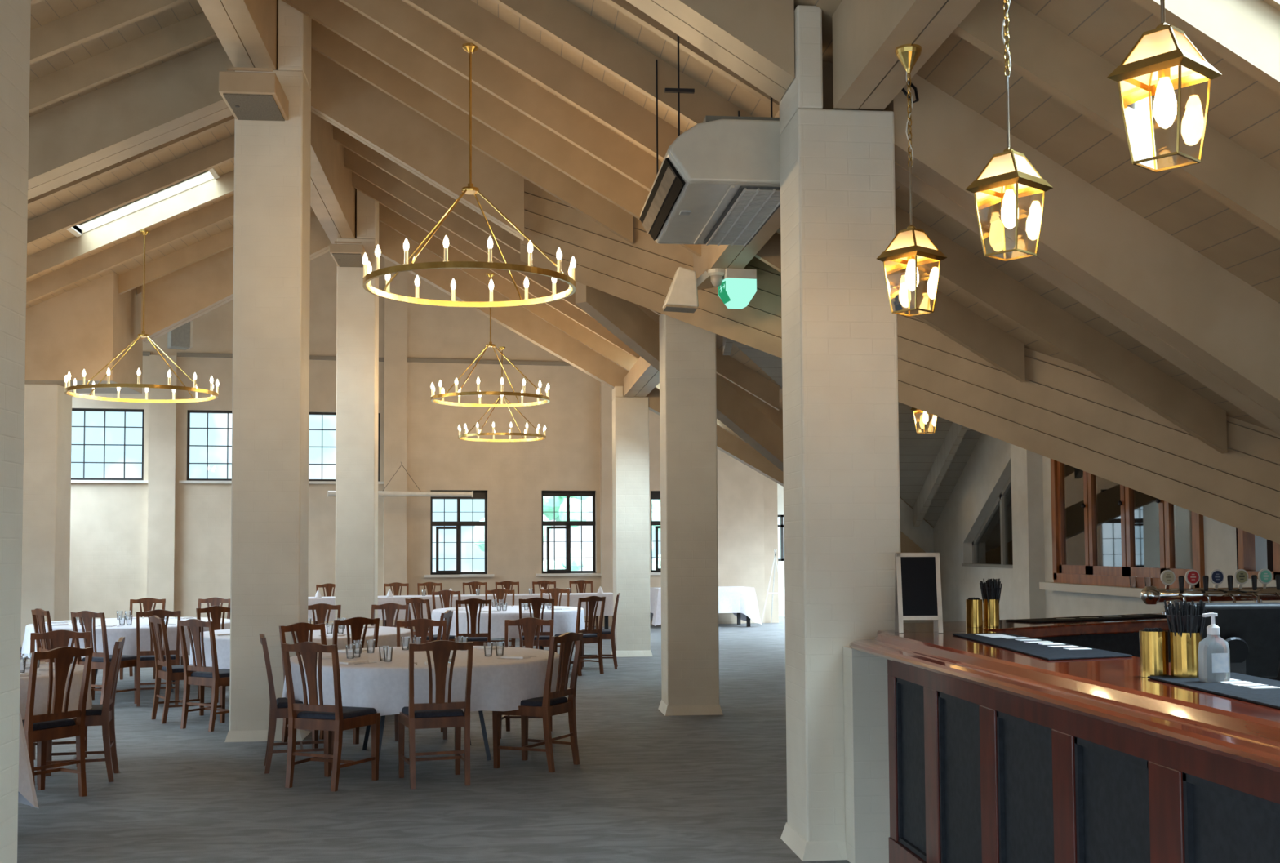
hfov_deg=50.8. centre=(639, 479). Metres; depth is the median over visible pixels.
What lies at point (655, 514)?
tree
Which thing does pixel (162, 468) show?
column
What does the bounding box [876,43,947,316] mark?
pendant lantern
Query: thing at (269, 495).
brick pillar
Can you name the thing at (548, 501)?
tree
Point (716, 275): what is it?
sensor
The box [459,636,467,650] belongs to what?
drinking glass
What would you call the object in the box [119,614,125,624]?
drinking glass
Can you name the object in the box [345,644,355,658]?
drinking glass
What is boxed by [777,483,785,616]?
wall
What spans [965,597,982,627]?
canister
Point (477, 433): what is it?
ring chandelier
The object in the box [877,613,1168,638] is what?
countertop
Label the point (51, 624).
folded napkin
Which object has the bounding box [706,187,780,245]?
grille
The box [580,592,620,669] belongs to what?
dining chair
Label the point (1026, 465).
pillar
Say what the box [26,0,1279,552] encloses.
ceiling
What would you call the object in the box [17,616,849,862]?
floor
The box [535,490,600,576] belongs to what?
window
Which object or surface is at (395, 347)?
column
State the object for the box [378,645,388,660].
drinking glass
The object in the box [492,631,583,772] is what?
dining chair
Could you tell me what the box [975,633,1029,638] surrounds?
print
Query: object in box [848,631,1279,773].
countertop
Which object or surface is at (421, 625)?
dining chair
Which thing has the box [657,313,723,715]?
brick pillar
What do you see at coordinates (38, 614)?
dining chair
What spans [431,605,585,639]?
tablecloth
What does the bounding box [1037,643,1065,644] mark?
print
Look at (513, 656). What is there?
folded napkin
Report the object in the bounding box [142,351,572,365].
trim
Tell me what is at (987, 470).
wall
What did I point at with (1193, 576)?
print
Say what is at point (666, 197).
outlet
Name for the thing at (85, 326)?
wall
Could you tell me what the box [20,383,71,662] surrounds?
brick pillar
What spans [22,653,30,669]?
drinking glass
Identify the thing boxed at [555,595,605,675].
dining chair
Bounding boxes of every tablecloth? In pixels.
[17,711,39,808]
[19,662,92,719]
[21,617,230,659]
[189,625,412,669]
[282,645,559,715]
[307,592,613,621]
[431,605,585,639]
[649,586,760,626]
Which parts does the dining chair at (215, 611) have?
leg, crest rail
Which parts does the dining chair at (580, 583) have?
crest rail, leg, leg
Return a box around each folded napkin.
[20,661,45,666]
[20,672,29,675]
[40,666,71,670]
[46,623,68,625]
[51,621,68,622]
[106,624,116,626]
[174,616,193,618]
[214,633,230,635]
[316,655,332,657]
[326,633,345,635]
[337,648,364,652]
[338,660,368,664]
[424,660,434,665]
[475,645,501,648]
[500,654,531,658]
[549,608,566,609]
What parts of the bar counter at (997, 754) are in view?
kick rail, moulding, panel, moulding, panel, moulding, panel, rail, moulding, panel, moulding, panel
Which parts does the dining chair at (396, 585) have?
leg, crest rail, leg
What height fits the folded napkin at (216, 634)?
0.016 m
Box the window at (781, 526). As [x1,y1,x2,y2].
[777,515,784,560]
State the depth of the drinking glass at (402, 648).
10.93 m
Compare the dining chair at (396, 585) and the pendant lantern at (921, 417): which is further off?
the dining chair at (396, 585)
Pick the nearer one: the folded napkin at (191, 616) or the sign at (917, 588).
the sign at (917, 588)
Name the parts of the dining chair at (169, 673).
leg, crest rail, rail, leg, seat rail, seat, leg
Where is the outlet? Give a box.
[639,157,685,240]
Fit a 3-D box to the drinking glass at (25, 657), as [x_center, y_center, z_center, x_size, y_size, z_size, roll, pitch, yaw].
[-4.190,1.251,9.127,0.072,0.105,0.072,0,-3,-6]
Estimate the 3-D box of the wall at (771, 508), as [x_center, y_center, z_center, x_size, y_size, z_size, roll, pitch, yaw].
[2.540,1.367,28.689,0.300,3.200,2.400,0,-3,-6]
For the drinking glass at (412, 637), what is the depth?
10.90 m
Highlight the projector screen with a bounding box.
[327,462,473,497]
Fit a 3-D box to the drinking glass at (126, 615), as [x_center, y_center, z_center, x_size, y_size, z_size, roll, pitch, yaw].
[-5.564,1.527,14.690,0.072,0.105,0.072,0,-3,-6]
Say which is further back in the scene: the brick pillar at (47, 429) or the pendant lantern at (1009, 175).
the brick pillar at (47, 429)
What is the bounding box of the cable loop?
[902,80,919,103]
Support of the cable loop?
hanging from the ceiling
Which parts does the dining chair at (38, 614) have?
leg, crest rail, rail, leg, seat rail, leg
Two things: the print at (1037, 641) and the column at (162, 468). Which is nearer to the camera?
the print at (1037, 641)
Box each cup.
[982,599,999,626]
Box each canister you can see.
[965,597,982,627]
[979,578,1002,626]
[1138,627,1168,677]
[1164,600,1206,677]
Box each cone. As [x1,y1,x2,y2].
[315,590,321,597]
[386,589,393,596]
[597,586,603,593]
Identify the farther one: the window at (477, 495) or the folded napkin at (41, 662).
the window at (477, 495)
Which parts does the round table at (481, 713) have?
leg, leg, leg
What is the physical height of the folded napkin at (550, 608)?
0.016 m
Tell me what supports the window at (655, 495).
in the wall at (108, 562)
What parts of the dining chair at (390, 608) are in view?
leg, crest rail, leg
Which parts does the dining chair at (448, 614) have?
leg, crest rail, leg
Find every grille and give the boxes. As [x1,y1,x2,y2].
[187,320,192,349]
[222,93,284,120]
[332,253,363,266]
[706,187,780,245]
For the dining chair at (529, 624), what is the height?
0.974 m
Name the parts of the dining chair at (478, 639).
leg, seat rail, seat, rail, crest rail, leg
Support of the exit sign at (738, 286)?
hanging from the ceiling
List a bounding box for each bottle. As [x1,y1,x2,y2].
[1197,612,1230,682]
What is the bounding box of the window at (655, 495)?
[649,490,661,574]
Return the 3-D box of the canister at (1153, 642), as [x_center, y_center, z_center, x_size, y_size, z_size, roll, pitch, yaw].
[1.695,0.569,4.449,0.088,0.160,0.088,0,-3,-6]
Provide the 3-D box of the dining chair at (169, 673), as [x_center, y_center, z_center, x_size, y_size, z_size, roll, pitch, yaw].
[-4.276,1.746,12.588,0.530,0.974,0.440,2,-3,-34]
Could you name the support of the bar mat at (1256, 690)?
on the bar counter at (997, 754)
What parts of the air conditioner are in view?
hanger rod, hanger rod, casing, intake panel, hanger rod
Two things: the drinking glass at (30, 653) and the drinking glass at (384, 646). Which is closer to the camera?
the drinking glass at (30, 653)
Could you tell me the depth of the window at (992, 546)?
16.70 m
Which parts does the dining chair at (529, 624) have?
leg, leg, crest rail, leg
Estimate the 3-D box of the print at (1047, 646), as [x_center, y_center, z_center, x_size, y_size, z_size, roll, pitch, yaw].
[1.774,0.698,5.659,0.110,0.002,0.060,0,-3,-6]
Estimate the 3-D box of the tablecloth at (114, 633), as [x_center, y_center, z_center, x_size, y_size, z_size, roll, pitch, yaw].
[-5.726,1.777,15.268,2.266,0.333,2.277,0,-3,-6]
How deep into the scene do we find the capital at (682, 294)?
11.08 m
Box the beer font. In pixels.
[1140,568,1279,613]
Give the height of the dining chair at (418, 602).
0.974 m
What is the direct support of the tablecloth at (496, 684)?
on the round table at (481, 713)
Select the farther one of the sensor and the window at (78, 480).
the window at (78, 480)
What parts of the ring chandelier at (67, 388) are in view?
support rod, support rod, stem, support rod, support rod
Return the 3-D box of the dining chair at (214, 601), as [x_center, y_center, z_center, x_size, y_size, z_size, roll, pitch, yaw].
[-5.357,1.950,16.680,0.440,0.974,0.530,-1,-3,6]
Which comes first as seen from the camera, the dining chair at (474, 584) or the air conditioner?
the air conditioner
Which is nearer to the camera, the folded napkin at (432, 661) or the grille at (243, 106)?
the folded napkin at (432, 661)
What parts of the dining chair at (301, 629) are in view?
leg, crest rail, leg, leg, leg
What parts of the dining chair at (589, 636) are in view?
leg, seat, leg, rail, seat rail, crest rail, leg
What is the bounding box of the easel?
[760,548,785,624]
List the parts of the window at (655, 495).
sill, sash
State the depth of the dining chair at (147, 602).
16.93 m
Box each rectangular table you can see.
[604,615,613,629]
[653,613,750,626]
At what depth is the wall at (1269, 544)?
18.29 m
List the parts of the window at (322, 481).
sill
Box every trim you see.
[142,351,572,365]
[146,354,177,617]
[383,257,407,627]
[600,382,613,626]
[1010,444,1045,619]
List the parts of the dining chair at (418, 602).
leg, crest rail, leg, seat rail, seat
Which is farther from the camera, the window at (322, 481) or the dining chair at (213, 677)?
the window at (322, 481)
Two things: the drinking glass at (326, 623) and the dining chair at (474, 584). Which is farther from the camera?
the dining chair at (474, 584)
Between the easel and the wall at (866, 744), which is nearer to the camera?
the wall at (866, 744)
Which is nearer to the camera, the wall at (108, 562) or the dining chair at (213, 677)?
the dining chair at (213, 677)
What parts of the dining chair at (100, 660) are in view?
leg, crest rail, rail, leg, seat rail, seat, leg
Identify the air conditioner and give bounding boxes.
[639,35,781,245]
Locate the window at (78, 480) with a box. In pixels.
[71,408,147,483]
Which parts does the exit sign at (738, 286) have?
green panel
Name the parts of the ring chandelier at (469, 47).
candle bulb, candle bulb, candle bulb, candle bulb, candle bulb, candle bulb, support rod, support rod, candle bulb, candle bulb, stem, candle bulb, candle bulb, support rod, support rod, candle bulb, candle bulb, candle bulb, candle bulb, candle bulb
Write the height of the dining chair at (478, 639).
0.974 m
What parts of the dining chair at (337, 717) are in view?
leg, crest rail, rail, leg, seat rail, seat, leg, leg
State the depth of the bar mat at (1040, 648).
5.61 m
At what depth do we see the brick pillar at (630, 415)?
19.43 m
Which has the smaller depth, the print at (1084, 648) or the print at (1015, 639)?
the print at (1084, 648)
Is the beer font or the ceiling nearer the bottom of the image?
the beer font
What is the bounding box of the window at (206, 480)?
[178,410,231,483]
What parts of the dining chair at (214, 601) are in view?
leg, leg, crest rail, leg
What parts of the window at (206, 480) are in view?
sill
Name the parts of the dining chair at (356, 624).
leg, crest rail, leg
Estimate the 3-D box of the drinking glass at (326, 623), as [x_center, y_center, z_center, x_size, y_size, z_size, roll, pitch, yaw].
[-2.987,1.429,12.980,0.072,0.105,0.072,0,-3,-6]
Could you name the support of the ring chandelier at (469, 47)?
hanging from the ceiling
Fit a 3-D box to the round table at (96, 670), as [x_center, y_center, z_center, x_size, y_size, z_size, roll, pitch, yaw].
[-5.742,1.996,15.256,2.176,0.760,2.176,0,-3,-6]
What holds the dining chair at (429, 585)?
on the floor
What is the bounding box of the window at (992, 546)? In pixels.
[961,474,1013,568]
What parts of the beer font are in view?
badge stem, tap handle, spout, badge stem, tap handle, spout, rail, badge stem, tap handle, spout, tap handle, spout, badge stem, tap handle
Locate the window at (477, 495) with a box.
[424,490,494,577]
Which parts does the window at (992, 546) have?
pane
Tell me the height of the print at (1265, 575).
0.038 m
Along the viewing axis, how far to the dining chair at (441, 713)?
9.02 m
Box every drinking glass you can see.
[20,656,26,672]
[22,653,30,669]
[30,653,39,667]
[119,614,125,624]
[125,615,132,625]
[325,622,333,634]
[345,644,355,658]
[351,643,361,657]
[353,640,362,653]
[366,639,375,653]
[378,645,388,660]
[382,646,392,662]
[400,636,409,649]
[412,636,421,644]
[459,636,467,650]
[483,642,493,656]
[494,641,504,655]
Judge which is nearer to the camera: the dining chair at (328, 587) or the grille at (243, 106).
the grille at (243, 106)
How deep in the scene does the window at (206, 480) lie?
25.20 m
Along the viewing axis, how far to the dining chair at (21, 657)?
14.83 m
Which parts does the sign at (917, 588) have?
chalk panel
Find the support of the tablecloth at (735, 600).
on the rectangular table at (738, 614)
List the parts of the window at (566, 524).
sash, sill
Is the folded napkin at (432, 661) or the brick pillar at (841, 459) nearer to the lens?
the brick pillar at (841, 459)
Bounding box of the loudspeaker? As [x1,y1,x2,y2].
[167,320,192,350]
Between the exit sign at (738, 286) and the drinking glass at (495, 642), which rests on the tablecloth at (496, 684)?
the drinking glass at (495, 642)
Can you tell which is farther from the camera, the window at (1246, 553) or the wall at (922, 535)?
the wall at (922, 535)
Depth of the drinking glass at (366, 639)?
10.63 m
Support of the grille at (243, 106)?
attached to the column capital at (249, 95)
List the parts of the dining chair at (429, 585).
leg, crest rail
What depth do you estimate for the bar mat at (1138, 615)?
7.74 m
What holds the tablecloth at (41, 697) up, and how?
on the round table
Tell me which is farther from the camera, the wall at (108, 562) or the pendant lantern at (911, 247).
the wall at (108, 562)
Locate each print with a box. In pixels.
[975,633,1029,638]
[1014,639,1041,640]
[1024,640,1053,642]
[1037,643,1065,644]
[1047,645,1078,647]
[1062,647,1090,649]
[1190,573,1195,580]
[1263,573,1268,579]
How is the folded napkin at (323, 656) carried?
on the tablecloth at (496, 684)
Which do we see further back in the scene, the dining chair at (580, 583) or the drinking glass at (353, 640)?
the dining chair at (580, 583)
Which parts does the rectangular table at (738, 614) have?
leg, leg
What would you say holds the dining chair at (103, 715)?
on the floor
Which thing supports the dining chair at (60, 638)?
on the floor
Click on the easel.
(775, 561)
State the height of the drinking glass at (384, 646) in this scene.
0.105 m
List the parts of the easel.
leg, leg, leg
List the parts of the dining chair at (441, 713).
leg, leg, seat rail, seat, rail, crest rail, leg, leg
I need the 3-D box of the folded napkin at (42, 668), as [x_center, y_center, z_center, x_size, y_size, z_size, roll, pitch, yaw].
[-4.069,1.308,9.392,0.200,0.016,0.110,1,-3,-21]
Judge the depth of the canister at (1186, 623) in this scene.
4.35 m
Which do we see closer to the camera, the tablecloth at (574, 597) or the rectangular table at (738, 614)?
the tablecloth at (574, 597)
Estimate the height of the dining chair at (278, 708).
0.974 m
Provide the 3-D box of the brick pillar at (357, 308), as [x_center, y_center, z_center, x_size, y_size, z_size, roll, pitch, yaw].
[-3.731,-0.672,17.812,0.560,6.300,0.560,0,-3,-6]
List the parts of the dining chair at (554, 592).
leg, crest rail, leg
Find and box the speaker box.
[329,240,368,266]
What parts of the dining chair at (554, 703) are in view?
leg, leg, seat rail, seat, leg, rail, crest rail, leg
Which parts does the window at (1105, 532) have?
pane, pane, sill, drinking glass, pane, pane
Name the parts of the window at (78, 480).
sill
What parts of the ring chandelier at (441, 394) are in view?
support rod, support rod, stem, support rod, support rod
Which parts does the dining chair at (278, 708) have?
crest rail, leg, leg, seat rail, seat, leg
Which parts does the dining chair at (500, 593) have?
leg, crest rail, leg, leg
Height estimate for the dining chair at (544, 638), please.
0.974 m
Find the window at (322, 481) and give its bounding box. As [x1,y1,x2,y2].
[308,412,383,484]
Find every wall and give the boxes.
[24,271,142,393]
[68,251,764,630]
[763,475,778,622]
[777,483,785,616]
[843,646,890,862]
[899,497,933,622]
[933,433,1279,622]
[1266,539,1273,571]
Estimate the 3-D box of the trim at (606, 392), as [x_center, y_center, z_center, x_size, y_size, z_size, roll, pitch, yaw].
[-0.563,0.314,26.712,0.430,5.150,0.160,0,-3,-13]
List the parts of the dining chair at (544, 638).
leg, seat rail, seat, rail, crest rail, leg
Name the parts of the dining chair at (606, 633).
leg, seat, seat rail, leg, leg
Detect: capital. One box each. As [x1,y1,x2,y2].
[218,66,288,120]
[662,266,709,312]
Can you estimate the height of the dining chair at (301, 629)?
0.974 m
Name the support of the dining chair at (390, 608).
on the floor
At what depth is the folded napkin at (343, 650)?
10.76 m
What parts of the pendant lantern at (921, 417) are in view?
glass, bulb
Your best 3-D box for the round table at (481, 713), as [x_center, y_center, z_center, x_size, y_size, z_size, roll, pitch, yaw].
[-1.649,1.735,10.363,2.036,0.760,2.036,0,-3,-6]
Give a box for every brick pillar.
[0,0,31,862]
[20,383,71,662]
[224,0,311,742]
[335,189,378,626]
[611,386,653,657]
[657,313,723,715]
[779,4,900,861]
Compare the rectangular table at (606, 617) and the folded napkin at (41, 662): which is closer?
the folded napkin at (41, 662)
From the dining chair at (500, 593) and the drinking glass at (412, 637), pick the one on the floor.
the dining chair at (500, 593)
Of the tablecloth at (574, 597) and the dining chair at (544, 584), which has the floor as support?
the dining chair at (544, 584)
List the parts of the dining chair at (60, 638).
leg, crest rail, leg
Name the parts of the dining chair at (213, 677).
leg, crest rail, rail, seat rail, seat, leg, leg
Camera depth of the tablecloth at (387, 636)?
12.67 m
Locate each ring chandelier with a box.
[64,229,218,403]
[362,42,576,307]
[431,272,549,407]
[457,346,546,441]
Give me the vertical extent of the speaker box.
0.154 m
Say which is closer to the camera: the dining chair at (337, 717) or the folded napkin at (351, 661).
the dining chair at (337, 717)
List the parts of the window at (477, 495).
sash, sill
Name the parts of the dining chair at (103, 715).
leg, leg, seat rail, seat, leg, leg, crest rail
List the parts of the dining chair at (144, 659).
leg, seat, rail, crest rail, seat rail, leg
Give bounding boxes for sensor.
[707,268,724,287]
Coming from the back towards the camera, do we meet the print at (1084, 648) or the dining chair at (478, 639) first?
the dining chair at (478, 639)
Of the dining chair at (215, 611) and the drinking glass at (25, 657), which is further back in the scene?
the dining chair at (215, 611)
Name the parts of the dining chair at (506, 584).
crest rail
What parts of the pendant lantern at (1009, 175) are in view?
glass, chain, cord, stem, roof glass, roof frame, frame, bulb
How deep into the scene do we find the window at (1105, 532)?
13.22 m
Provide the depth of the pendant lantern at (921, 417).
14.47 m
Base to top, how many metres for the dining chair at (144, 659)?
0.974 m
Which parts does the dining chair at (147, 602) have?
leg, leg, crest rail, leg, leg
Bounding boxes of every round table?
[94,669,174,692]
[362,710,491,762]
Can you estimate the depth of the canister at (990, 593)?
7.12 m
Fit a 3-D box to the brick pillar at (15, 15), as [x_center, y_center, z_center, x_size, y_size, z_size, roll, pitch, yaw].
[-2.407,-0.992,4.457,0.625,5.640,0.600,0,-3,-6]
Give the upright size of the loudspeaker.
0.520 m
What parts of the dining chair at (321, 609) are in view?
crest rail, leg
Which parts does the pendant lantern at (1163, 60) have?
glass, stem, roof glass, roof frame, frame, bulb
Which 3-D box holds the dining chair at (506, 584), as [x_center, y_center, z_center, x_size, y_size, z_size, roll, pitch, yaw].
[-2.309,2.272,23.758,0.440,0.974,0.530,0,-3,-13]
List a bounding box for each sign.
[718,267,756,309]
[894,552,942,633]
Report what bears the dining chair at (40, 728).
on the floor
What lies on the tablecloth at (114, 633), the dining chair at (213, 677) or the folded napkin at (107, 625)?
the folded napkin at (107, 625)
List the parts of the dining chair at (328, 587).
crest rail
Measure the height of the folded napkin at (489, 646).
0.016 m
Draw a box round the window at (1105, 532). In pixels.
[1039,458,1213,602]
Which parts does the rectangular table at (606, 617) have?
leg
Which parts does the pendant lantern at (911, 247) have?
glass, cord, chain, stem, roof glass, roof frame, frame, bulb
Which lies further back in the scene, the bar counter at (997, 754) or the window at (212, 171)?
the window at (212, 171)
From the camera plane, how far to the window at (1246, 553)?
10.93 m
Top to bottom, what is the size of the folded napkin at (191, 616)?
0.016 m
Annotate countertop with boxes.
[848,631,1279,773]
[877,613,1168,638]
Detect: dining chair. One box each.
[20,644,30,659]
[22,646,93,796]
[30,629,91,759]
[31,608,95,700]
[36,636,124,786]
[71,610,136,704]
[120,597,165,679]
[136,608,180,706]
[148,615,216,724]
[177,618,230,731]
[180,597,230,665]
[195,605,230,702]
[259,633,334,773]
[279,622,359,748]
[281,641,380,791]
[307,603,341,625]
[315,583,335,624]
[332,617,379,648]
[370,603,409,628]
[383,582,408,628]
[394,618,447,740]
[397,640,473,789]
[404,597,454,644]
[417,582,442,631]
[431,590,461,609]
[436,609,453,640]
[453,598,491,645]
[462,581,487,594]
[484,588,515,647]
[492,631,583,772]
[495,581,519,594]
[500,617,554,738]
[519,597,554,647]
[532,580,555,593]
[538,587,569,649]
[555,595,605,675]
[568,579,598,629]
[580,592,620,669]
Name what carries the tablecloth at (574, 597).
on the rectangular table at (606, 617)
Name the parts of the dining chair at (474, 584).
crest rail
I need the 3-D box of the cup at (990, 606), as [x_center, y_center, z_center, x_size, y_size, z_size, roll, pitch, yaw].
[1.863,0.706,7.157,0.084,0.145,0.084,0,-3,-6]
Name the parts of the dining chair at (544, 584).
crest rail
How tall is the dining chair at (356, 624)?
0.974 m
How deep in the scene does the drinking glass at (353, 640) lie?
10.58 m
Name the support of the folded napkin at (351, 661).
on the tablecloth at (496, 684)
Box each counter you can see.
[848,613,1279,862]
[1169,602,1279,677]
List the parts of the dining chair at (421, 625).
leg, leg, crest rail, leg, leg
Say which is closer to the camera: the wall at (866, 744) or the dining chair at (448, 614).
the wall at (866, 744)
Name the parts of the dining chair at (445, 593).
leg, crest rail, leg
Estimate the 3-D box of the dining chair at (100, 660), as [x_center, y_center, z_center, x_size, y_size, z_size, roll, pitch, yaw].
[-5.452,1.809,13.742,0.440,0.974,0.530,-2,-3,24]
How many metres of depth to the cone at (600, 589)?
23.26 m
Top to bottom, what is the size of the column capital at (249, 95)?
0.214 m
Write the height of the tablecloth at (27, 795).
0.663 m
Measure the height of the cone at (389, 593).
0.125 m
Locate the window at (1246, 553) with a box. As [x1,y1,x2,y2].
[1235,528,1279,579]
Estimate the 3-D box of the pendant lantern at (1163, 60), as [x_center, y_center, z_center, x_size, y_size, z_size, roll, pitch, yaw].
[1.489,-1.496,3.853,0.228,1.198,0.228,2,-4,-42]
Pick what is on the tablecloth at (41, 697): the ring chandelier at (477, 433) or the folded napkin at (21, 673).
the folded napkin at (21, 673)
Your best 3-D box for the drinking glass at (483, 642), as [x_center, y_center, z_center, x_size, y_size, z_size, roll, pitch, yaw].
[-1.151,1.286,10.236,0.072,0.105,0.072,0,-3,-6]
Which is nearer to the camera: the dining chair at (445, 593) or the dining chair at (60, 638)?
the dining chair at (60, 638)
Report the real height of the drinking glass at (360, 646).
0.105 m
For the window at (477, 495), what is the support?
in the wall at (108, 562)
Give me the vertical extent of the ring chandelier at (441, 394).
1.660 m
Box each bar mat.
[952,632,1132,660]
[1005,613,1166,622]
[1147,672,1279,709]
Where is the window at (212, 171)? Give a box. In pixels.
[66,167,219,237]
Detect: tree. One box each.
[473,496,589,571]
[651,499,660,569]
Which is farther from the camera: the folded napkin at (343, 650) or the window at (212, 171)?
the window at (212, 171)
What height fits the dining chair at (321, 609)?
0.974 m
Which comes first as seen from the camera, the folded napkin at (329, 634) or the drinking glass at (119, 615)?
the folded napkin at (329, 634)
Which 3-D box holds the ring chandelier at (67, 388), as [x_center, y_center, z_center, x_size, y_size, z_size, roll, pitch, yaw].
[-5.954,-2.003,16.184,1.724,1.990,1.724,0,-3,-6]
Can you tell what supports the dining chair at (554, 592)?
on the floor
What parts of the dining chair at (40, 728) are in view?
leg, leg, seat, seat rail, rail, crest rail, leg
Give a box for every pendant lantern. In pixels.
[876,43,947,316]
[911,407,937,433]
[965,0,1053,261]
[1106,0,1222,172]
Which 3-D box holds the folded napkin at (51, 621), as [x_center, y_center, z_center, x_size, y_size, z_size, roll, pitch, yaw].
[-6.562,1.603,15.218,0.200,0.016,0.110,0,-3,-5]

